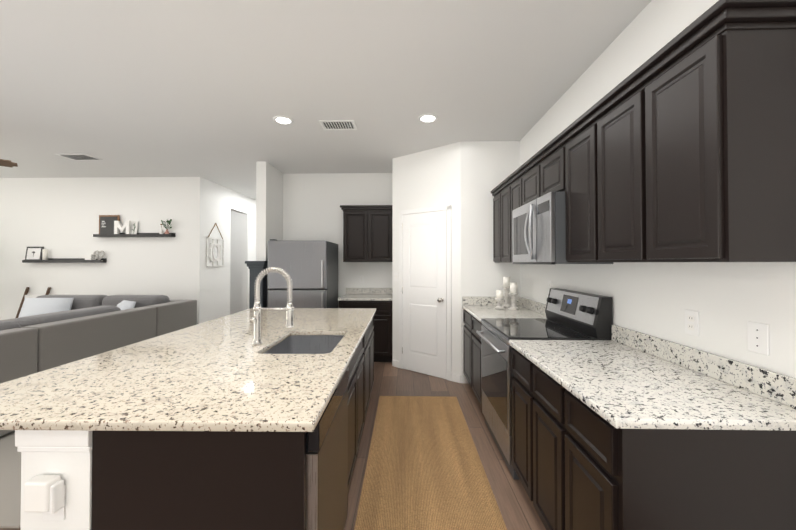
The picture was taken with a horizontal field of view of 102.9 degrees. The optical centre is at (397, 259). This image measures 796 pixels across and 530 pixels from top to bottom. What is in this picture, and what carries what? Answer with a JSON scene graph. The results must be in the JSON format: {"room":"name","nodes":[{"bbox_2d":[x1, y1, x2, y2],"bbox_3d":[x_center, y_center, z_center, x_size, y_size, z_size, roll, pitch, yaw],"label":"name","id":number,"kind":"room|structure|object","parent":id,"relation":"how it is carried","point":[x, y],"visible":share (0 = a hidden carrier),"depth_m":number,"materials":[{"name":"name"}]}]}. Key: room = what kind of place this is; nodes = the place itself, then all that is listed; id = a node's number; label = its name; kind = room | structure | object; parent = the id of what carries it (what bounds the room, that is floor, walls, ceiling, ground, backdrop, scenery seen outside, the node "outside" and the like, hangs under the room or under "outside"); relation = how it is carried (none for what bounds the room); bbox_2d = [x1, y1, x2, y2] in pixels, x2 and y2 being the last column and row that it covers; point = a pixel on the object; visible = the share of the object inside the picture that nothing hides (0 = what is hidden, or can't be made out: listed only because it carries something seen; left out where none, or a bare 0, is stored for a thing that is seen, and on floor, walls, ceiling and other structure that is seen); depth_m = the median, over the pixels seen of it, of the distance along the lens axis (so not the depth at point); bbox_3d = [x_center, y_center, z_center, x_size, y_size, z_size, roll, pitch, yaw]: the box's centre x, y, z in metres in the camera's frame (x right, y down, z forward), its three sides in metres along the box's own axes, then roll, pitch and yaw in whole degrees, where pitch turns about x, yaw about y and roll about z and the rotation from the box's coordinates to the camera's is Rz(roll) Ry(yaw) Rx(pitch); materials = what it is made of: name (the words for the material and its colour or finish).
{"room":"kitchen","nodes":[
{"label":"kitchen","id":0,"kind":"room"},
{"bbox_2d":[0,177,204,323],"bbox_3d":[-5.644,0.046,5.392,4.680,2.850,0.120,0,-1,1],"label":"wall","id":1,"kind":"structure","parent":0,"point":[57,217],"depth_m":5.32,"materials":[{"name":"white paint"}]},
{"bbox_2d":[22,258,106,262],"bbox_3d":[-5.551,0.019,5.277,1.330,0.072,0.105,0,-1,1],"label":"shelf","id":2,"kind":"object","parent":1,"relation":"attached to","point":[66,260],"visible":0.96,"depth_m":5.23,"materials":[{"name":"black wood"}]},
{"bbox_2d":[25,247,43,259],"bbox_3d":[-6.096,-0.092,5.309,0.280,0.245,0.054,0,-1,1],"label":"framed picture","id":3,"kind":"object","parent":2,"relation":"on","point":[33,253],"visible":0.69,"depth_m":5.30,"materials":[{"name":"grey"}]},
{"bbox_2d":[42,249,47,259],"bbox_3d":[-5.886,-0.068,5.285,0.060,0.200,0.060,0,-1,1],"label":"candle","id":4,"kind":"object","parent":2,"relation":"on","point":[44,254],"visible":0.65,"depth_m":5.26,"materials":[{"name":"white wax"}]},
{"bbox_2d":[85,255,93,259],"bbox_3d":[-5.132,-0.018,5.270,0.110,0.099,0.060,0,-1,1],"label":"box","id":5,"kind":"object","parent":2,"relation":"on","point":[87,257],"visible":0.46,"depth_m":5.24,"materials":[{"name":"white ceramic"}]},
{"bbox_2d":[91,251,104,260],"bbox_3d":[-4.983,-0.058,5.265,0.208,0.180,0.065,0,-1,1],"label":"heart","id":6,"kind":"object","parent":2,"relation":"on","point":[101,257],"visible":0.83,"depth_m":5.26,"materials":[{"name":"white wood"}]},
{"bbox_2d":[93,233,175,236],"bbox_3d":[-4.369,-0.406,5.255,1.305,0.072,0.105,0,-1,1],"label":"shelf","id":7,"kind":"object","parent":1,"relation":"attached to","point":[138,235],"visible":1,"depth_m":5.21,"materials":[{"name":"black wood"}]},
{"bbox_2d":[99,215,119,233],"bbox_3d":[-4.821,-0.565,5.290,0.340,0.344,0.028,0,-1,1],"label":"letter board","id":8,"kind":"object","parent":7,"relation":"on","point":[106,224],"visible":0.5,"depth_m":5.28,"materials":[{"name":"brown wood"}]},
{"bbox_2d":[114,221,130,233],"bbox_3d":[-4.562,-0.516,5.246,0.250,0.245,0.035,0,-1,1],"label":"decor","id":9,"kind":"object","parent":7,"relation":"on","point":[118,226],"visible":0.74,"depth_m":5.23,"materials":[{"name":"white ceramic"}]},
{"bbox_2d":[131,221,137,233],"bbox_3d":[-4.386,-0.514,5.276,0.090,0.239,0.046,0,-1,1],"label":"sign","id":10,"kind":"object","parent":7,"relation":"on","point":[134,227],"visible":0.73,"depth_m":5.27,"materials":[{"name":"white ceramic"}]},
{"bbox_2d":[159,219,171,233],"bbox_3d":[-3.835,-0.531,5.235,0.216,0.274,0.084,0,-1,1],"label":"vase","id":11,"kind":"object","parent":7,"relation":"on","point":[164,225],"visible":0.92,"depth_m":5.23,"materials":[{"name":"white ceramic"}]},
{"bbox_2d":[204,179,255,321],"bbox_3d":[-3.332,0.061,6.790,0.120,2.850,2.780,0,-1,1],"label":"wall","id":12,"kind":"structure","parent":0,"point":[221,203],"depth_m":5.97,"materials":[{"name":"white paint"}]},
{"bbox_2d":[206,223,223,266],"bbox_3d":[-3.285,-0.263,5.708,0.024,0.786,0.510,0,-1,1],"label":"decor","id":13,"kind":"object","parent":12,"relation":"attached to","point":[215,252],"visible":1,"depth_m":5.68,"materials":[{"name":"white wood"}]},
{"bbox_2d":[230,211,241,313],"bbox_3d":[-4.095,0.071,7.648,1.435,2.850,0.100,0,-1,1],"label":"wall","id":14,"kind":"structure","parent":0,"point":[236,267],"depth_m":7.58,"materials":[{"name":"white paint"}]},
{"bbox_2d":[256,161,282,307],"bbox_3d":[-1.931,0.040,4.839,0.140,2.850,0.720,0,-1,1],"label":"wall","id":15,"kind":"structure","parent":0,"point":[269,201],"depth_m":4.53,"materials":[{"name":"white paint"}]},
{"bbox_2d":[0,362,545,529],"bbox_3d":[-3.240,1.494,2.861,9.600,0.100,11.000,0,-1,1],"label":"floor","id":16,"kind":"structure","parent":0,"point":[517,509],"depth_m":2.49,"materials":[{"name":"brown wood"}]},
{"bbox_2d":[0,431,20,527],"bbox_3d":[-4.950,1.445,3.525,5.950,0.012,3.549,0,-1,1],"label":"carpet floor","id":17,"kind":"structure","parent":16,"relation":"on","point":[10,485],"depth_m":2.02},
{"bbox_2d":[15,287,50,317],"bbox_3d":[-6.024,0.969,5.158,0.410,1.011,0.333,0,-1,1],"label":"blanket ladder","id":18,"kind":"object","parent":17,"relation":"on","point":[25,295],"visible":0.29,"depth_m":5.23,"materials":[{"name":"brown wood"}]},
{"bbox_2d":[0,295,196,436],"bbox_3d":[-4.267,0.969,2.883,2.305,0.950,3.985,0,-1,1],"label":"sofa","id":19,"kind":"object","parent":17,"relation":"on","point":[42,333],"visible":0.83,"depth_m":3.33,"materials":[{"name":"fabric"}]},
{"bbox_2d":[15,430,214,529],"bbox_3d":[-1.116,0.986,1.360,0.251,0.882,0.636,0,-1,1],"label":"base cabinet","id":20,"kind":"object","parent":16,"relation":"on","point":[175,480],"depth_m":1.05,"materials":[{"name":"black wood"}]},
{"bbox_2d":[24,475,64,520],"bbox_3d":[-1.135,0.780,1.019,0.090,0.153,0.050,0,-1,1],"label":"plug","id":21,"kind":"object","parent":20,"relation":"attached to","point":[44,495],"visible":1,"depth_m":1.00,"materials":[{"name":"white plastic"}]},
{"bbox_2d":[215,431,282,528],"bbox_3d":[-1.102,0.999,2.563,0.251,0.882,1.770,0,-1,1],"label":"base cabinet","id":22,"kind":"object","parent":16,"relation":"on","point":[238,455],"depth_m":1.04,"materials":[{"name":"black wood"}]},
{"bbox_2d":[0,308,376,431],"bbox_3d":[-0.938,0.538,2.236,1.381,0.032,2.481,0,-1,1],"label":"countertop","id":23,"kind":"structure","parent":22,"relation":"on","point":[221,374],"depth_m":1.32,"materials":[{"name":"stone"}]},
{"bbox_2d":[250,267,294,344],"bbox_3d":[-0.764,0.281,1.921,0.259,0.472,0.101,0,-1,1],"label":"faucet","id":24,"kind":"object","parent":23,"relation":"on","point":[258,308],"visible":1,"depth_m":1.93,"materials":[{"name":"silver metal"}]},
{"bbox_2d":[263,335,343,353],"bbox_3d":[-0.576,0.691,2.021,0.480,0.275,0.647,0,-1,1],"label":"sink","id":25,"kind":"object","parent":23,"relation":"in","point":[309,344],"visible":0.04,"depth_m":2.32,"materials":[{"name":"silver metal"}]},
{"bbox_2d":[245,261,267,308],"bbox_3d":[-1.941,0.742,4.375,0.270,1.437,0.187,0,-1,1],"label":"newel post","id":26,"kind":"object","parent":16,"relation":"on","point":[256,268],"visible":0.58,"depth_m":4.33,"materials":[{"name":"wood"}]},
{"bbox_2d":[268,239,337,307],"bbox_3d":[-1.313,0.600,4.491,0.770,1.722,0.795,0,-1,1],"label":"refrigerator","id":27,"kind":"object","parent":16,"relation":"on","point":[310,267],"visible":0.58,"depth_m":4.13,"materials":[{"name":"grey metal"}]},
{"bbox_2d":[306,366,348,529],"bbox_3d":[-0.583,0.988,1.365,0.642,0.879,0.601,0,-1,1],"label":"dishwasher","id":28,"kind":"object","parent":16,"relation":"on","point":[327,473],"visible":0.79,"depth_m":1.24,"materials":[{"name":"grey"}]},
{"bbox_2d":[339,301,391,361],"bbox_3d":[-0.451,1.023,4.740,0.760,0.882,0.620,0,-1,1],"label":"base cabinet","id":29,"kind":"object","parent":16,"relation":"on","point":[382,329],"visible":0.48,"depth_m":4.43,"materials":[{"name":"black wood"}]},
{"bbox_2d":[338,288,391,300],"bbox_3d":[-0.455,0.515,4.742,0.768,0.132,0.631,0,-1,1],"label":"countertop","id":30,"kind":"structure","parent":29,"relation":"on","point":[368,294],"depth_m":4.97,"materials":[{"name":"stone"}]},
{"bbox_2d":[354,396,506,529],"bbox_3d":[0.174,1.424,1.780,0.805,0.014,3.090,0,-1,1],"label":"jute runner rug","id":31,"kind":"object","parent":16,"relation":"on","point":[424,470],"visible":0.94,"depth_m":2.10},
{"bbox_2d":[463,310,470,385],"bbox_3d":[1.093,1.009,3.486,0.666,0.882,0.462,0,-1,1],"label":"base cabinet","id":32,"kind":"object","parent":16,"relation":"on","point":[466,316],"depth_m":3.50,"materials":[{"name":"black wood"}]},
{"bbox_2d":[471,315,481,406],"bbox_3d":[1.083,1.004,3.024,0.666,0.882,0.463,0,-1,1],"label":"base cabinet","id":33,"kind":"object","parent":16,"relation":"on","point":[476,379],"depth_m":3.03,"materials":[{"name":"black wood"}]},
{"bbox_2d":[462,297,795,430],"bbox_3d":[1.063,0.489,2.362,0.677,0.132,2.723,0,-1,1],"label":"countertop","id":34,"kind":"structure","parent":33,"relation":"on","point":[625,378],"depth_m":1.29,"materials":[{"name":"stone"}]},
{"bbox_2d":[495,290,504,309],"bbox_3d":[1.093,0.429,3.406,0.108,0.208,0.108,0,-1,1],"label":"candle holder","id":35,"kind":"object","parent":34,"relation":"on","point":[499,298],"visible":1,"depth_m":3.38,"materials":[{"name":"white wood"}]},
{"bbox_2d":[502,277,510,306],"bbox_3d":[1.227,0.364,3.574,0.108,0.343,0.108,0,-1,1],"label":"candle holder","id":36,"kind":"object","parent":34,"relation":"on","point":[506,284],"visible":0.94,"depth_m":3.55,"materials":[{"name":"white wood"}]},
{"bbox_2d":[509,282,518,309],"bbox_3d":[1.232,0.387,3.373,0.108,0.293,0.108,0,-1,1],"label":"candle holder","id":37,"kind":"object","parent":34,"relation":"on","point":[513,293],"visible":1,"depth_m":3.35,"materials":[{"name":"white wood"}]},
{"bbox_2d":[511,348,526,491],"bbox_3d":[1.057,0.992,1.869,0.666,0.882,0.340,0,-1,1],"label":"base cabinet","id":38,"kind":"object","parent":16,"relation":"on","point":[518,361],"depth_m":1.89,"materials":[{"name":"black wood"}]},
{"bbox_2d":[527,359,558,529],"bbox_3d":[1.049,0.988,1.530,0.666,0.882,0.339,0,-1,1],"label":"base cabinet","id":39,"kind":"object","parent":16,"relation":"on","point":[542,390],"depth_m":1.57,"materials":[{"name":"black wood"}]},
{"bbox_2d":[476,288,612,479],"bbox_3d":[1.032,0.844,2.418,0.724,1.190,0.744,0,-1,1],"label":"range","id":40,"kind":"object","parent":16,"relation":"on","point":[573,315],"visible":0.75,"depth_m":2.28,"materials":[{"name":"grey metal"}]},
{"bbox_2d":[559,384,795,529],"bbox_3d":[1.041,0.984,1.184,0.666,0.882,0.352,0,-1,1],"label":"base cabinet","id":41,"kind":"object","parent":16,"relation":"on","point":[577,464],"depth_m":1.02,"materials":[{"name":"black wood"}]},
{"bbox_2d":[0,0,651,199],"bbox_3d":[-3.240,-1.456,2.894,9.600,0.100,11.000,0,-1,1],"label":"ceiling","id":42,"kind":"structure","parent":0,"point":[209,90],"depth_m":2.47,"materials":[{"name":"white paint"}]},
{"bbox_2d":[0,159,17,166],"bbox_3d":[-4.701,-1.185,3.009,1.272,0.440,1.251,0,-1,1],"label":"fan","id":43,"kind":"object","parent":42,"relation":"hanging from","point":[6,163],"visible":1,"depth_m":3.47,"materials":[{"name":"brown wood"}]},
{"bbox_2d":[56,153,101,160],"bbox_3d":[-4.319,-1.385,4.298,0.400,0.014,0.260,0,-1,1],"label":"ceiling vent","id":44,"kind":"object","parent":42,"relation":"in","point":[80,157],"visible":0.98,"depth_m":4.29,"materials":[{"name":"white metal"}]},
{"bbox_2d":[273,115,292,124],"bbox_3d":[-1.153,-1.397,3.186,0.194,0.012,0.194,0,-1,1],"label":"recessed light","id":45,"kind":"object","parent":42,"relation":"in","point":[283,120],"visible":1,"depth_m":3.18,"materials":[{"name":"white"}]},
{"bbox_2d":[319,120,356,129],"bbox_3d":[-0.620,-1.396,3.304,0.360,0.014,0.220,0,-1,1],"label":"ceiling vent","id":46,"kind":"object","parent":42,"relation":"in","point":[338,124],"visible":1,"depth_m":3.29,"materials":[{"name":"white metal"}]},
{"bbox_2d":[418,113,437,122],"bbox_3d":[0.297,-1.397,3.144,0.194,0.012,0.194,0,-1,1],"label":"recessed light","id":47,"kind":"object","parent":42,"relation":"in","point":[427,118],"visible":1,"depth_m":3.14,"materials":[{"name":"white"}]},
{"bbox_2d":[283,173,391,307],"bbox_3d":[-0.957,0.043,5.127,1.794,2.850,0.100,0,-1,1],"label":"wall","id":48,"kind":"structure","parent":0,"point":[312,203],"depth_m":5.09,"materials":[{"name":"white paint"}]},
{"bbox_2d":[340,205,391,261],"bbox_3d":[-0.465,-0.381,4.881,0.794,0.842,0.371,0,-1,1],"label":"upper cabinet","id":49,"kind":"object","parent":48,"relation":"attached to","point":[367,233],"visible":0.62,"depth_m":4.72,"materials":[{"name":"black wood"}]},
{"bbox_2d":[392,141,519,374],"bbox_3d":[0.749,0.036,4.438,1.645,2.850,1.400,0,-1,1],"label":"wall","id":50,"kind":"structure","parent":0,"point":[463,179],"depth_m":3.75,"materials":[{"name":"white paint"}]},
{"bbox_2d":[394,273,397,280],"bbox_3d":[-0.024,0.239,4.310,0.059,0.116,0.044,0,-1,1],"label":"light switch","id":51,"kind":"object","parent":50,"relation":"attached to","point":[395,276],"visible":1,"depth_m":4.31,"materials":[{"name":"white plastic"}]},
{"bbox_2d":[392,205,460,382],"bbox_3d":[0.328,0.400,4.037,0.829,2.112,0.603,0,-1,1],"label":"pantry door","id":52,"kind":"structure","parent":50,"relation":"in","point":[425,322],"depth_m":4.01,"materials":[{"name":"white wood"}]},
{"bbox_2d":[461,375,467,382],"bbox_3d":[1.087,1.408,3.707,0.694,0.090,0.013,0,-1,1],"label":"baseboard","id":53,"kind":"structure","parent":50,"relation":"attached to","point":[463,379],"depth_m":3.70,"materials":[{"name":"white"}]},
{"bbox_2d":[520,0,795,377],"bbox_3d":[1.423,-0.007,0.507,0.120,2.850,6.470,0,-1,1],"label":"wall","id":54,"kind":"structure","parent":0,"point":[727,301],"depth_m":1.64,"materials":[{"name":"white paint"}]},
{"bbox_2d":[491,188,498,262],"bbox_3d":[1.271,-0.371,3.574,0.315,0.815,0.309,0,-1,1],"label":"upper cabinet","id":55,"kind":"object","parent":54,"relation":"attached to","point":[496,194],"depth_m":3.60,"materials":[{"name":"black wood"}]},
{"bbox_2d":[499,180,506,262],"bbox_3d":[1.264,-0.375,3.265,0.315,0.815,0.310,0,-1,1],"label":"upper cabinet","id":56,"kind":"object","parent":54,"relation":"attached to","point":[502,187],"depth_m":3.34,"materials":[{"name":"black wood"}]},
{"bbox_2d":[507,172,518,262],"bbox_3d":[1.257,-0.378,2.955,0.315,0.815,0.309,0,-1,1],"label":"upper cabinet","id":57,"kind":"object","parent":54,"relation":"attached to","point":[512,181],"depth_m":3.09,"materials":[{"name":"black wood"}]},
{"bbox_2d":[519,160,534,206],"bbox_3d":[1.249,-0.616,2.616,0.315,0.346,0.374,0,-1,1],"label":"upper cabinet","id":58,"kind":"object","parent":54,"relation":"attached to","point":[527,173],"depth_m":2.68,"materials":[{"name":"black wood"}]},
{"bbox_2d":[535,136,562,198],"bbox_3d":[1.241,-0.620,2.243,0.315,0.346,0.374,0,-1,1],"label":"upper cabinet","id":59,"kind":"object","parent":54,"relation":"attached to","point":[549,162],"depth_m":2.25,"materials":[{"name":"black wood"}]},
{"bbox_2d":[512,191,612,264],"bbox_3d":[1.174,-0.200,2.427,0.455,0.475,0.740,0,-1,1],"label":"microwave","id":60,"kind":"object","parent":59,"relation":"attached to","point":[539,230],"visible":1,"depth_m":2.19,"materials":[{"name":"grey metal"}]},
{"bbox_2d":[548,281,551,292],"bbox_3d":[1.413,0.259,2.940,0.007,0.116,0.072,0,-1,1],"label":"electrical outlet","id":61,"kind":"object","parent":54,"relation":"attached to","point":[549,284],"visible":0.71,"depth_m":2.95,"materials":[{"name":"white plastic"}]},
{"bbox_2d":[563,112,590,261],"bbox_3d":[1.233,-0.390,1.883,0.315,0.815,0.341,0,-1,1],"label":"upper cabinet","id":62,"kind":"object","parent":54,"relation":"attached to","point":[577,138],"depth_m":1.89,"materials":[{"name":"black wood"}]},
{"bbox_2d":[591,76,638,261],"bbox_3d":[1.225,-0.394,1.542,0.315,0.815,0.340,0,-1,1],"label":"upper cabinet","id":63,"kind":"object","parent":54,"relation":"attached to","point":[614,186],"depth_m":1.56,"materials":[{"name":"black wood"}]},
{"bbox_2d":[685,309,698,336],"bbox_3d":[1.380,0.298,1.490,0.007,0.116,0.072,0,-1,1],"label":"electrical outlet","id":64,"kind":"object","parent":54,"relation":"attached to","point":[691,322],"visible":1,"depth_m":1.48,"materials":[{"name":"white plastic"}]},
{"bbox_2d":[635,4,795,261],"bbox_3d":[1.217,-0.397,1.202,0.315,0.815,0.341,0,-1,1],"label":"upper cabinet","id":65,"kind":"object","parent":54,"relation":"attached to","point":[680,147],"depth_m":1.04,"materials":[{"name":"black wood"}]},
{"bbox_2d":[747,321,768,355],"bbox_3d":[1.375,0.300,1.210,0.006,0.116,0.072,0,-1,1],"label":"switch plate","id":66,"kind":"object","parent":54,"relation":"attached to","point":[758,337],"visible":1,"depth_m":1.21,"materials":[{"name":"white plastic"}]}
]}

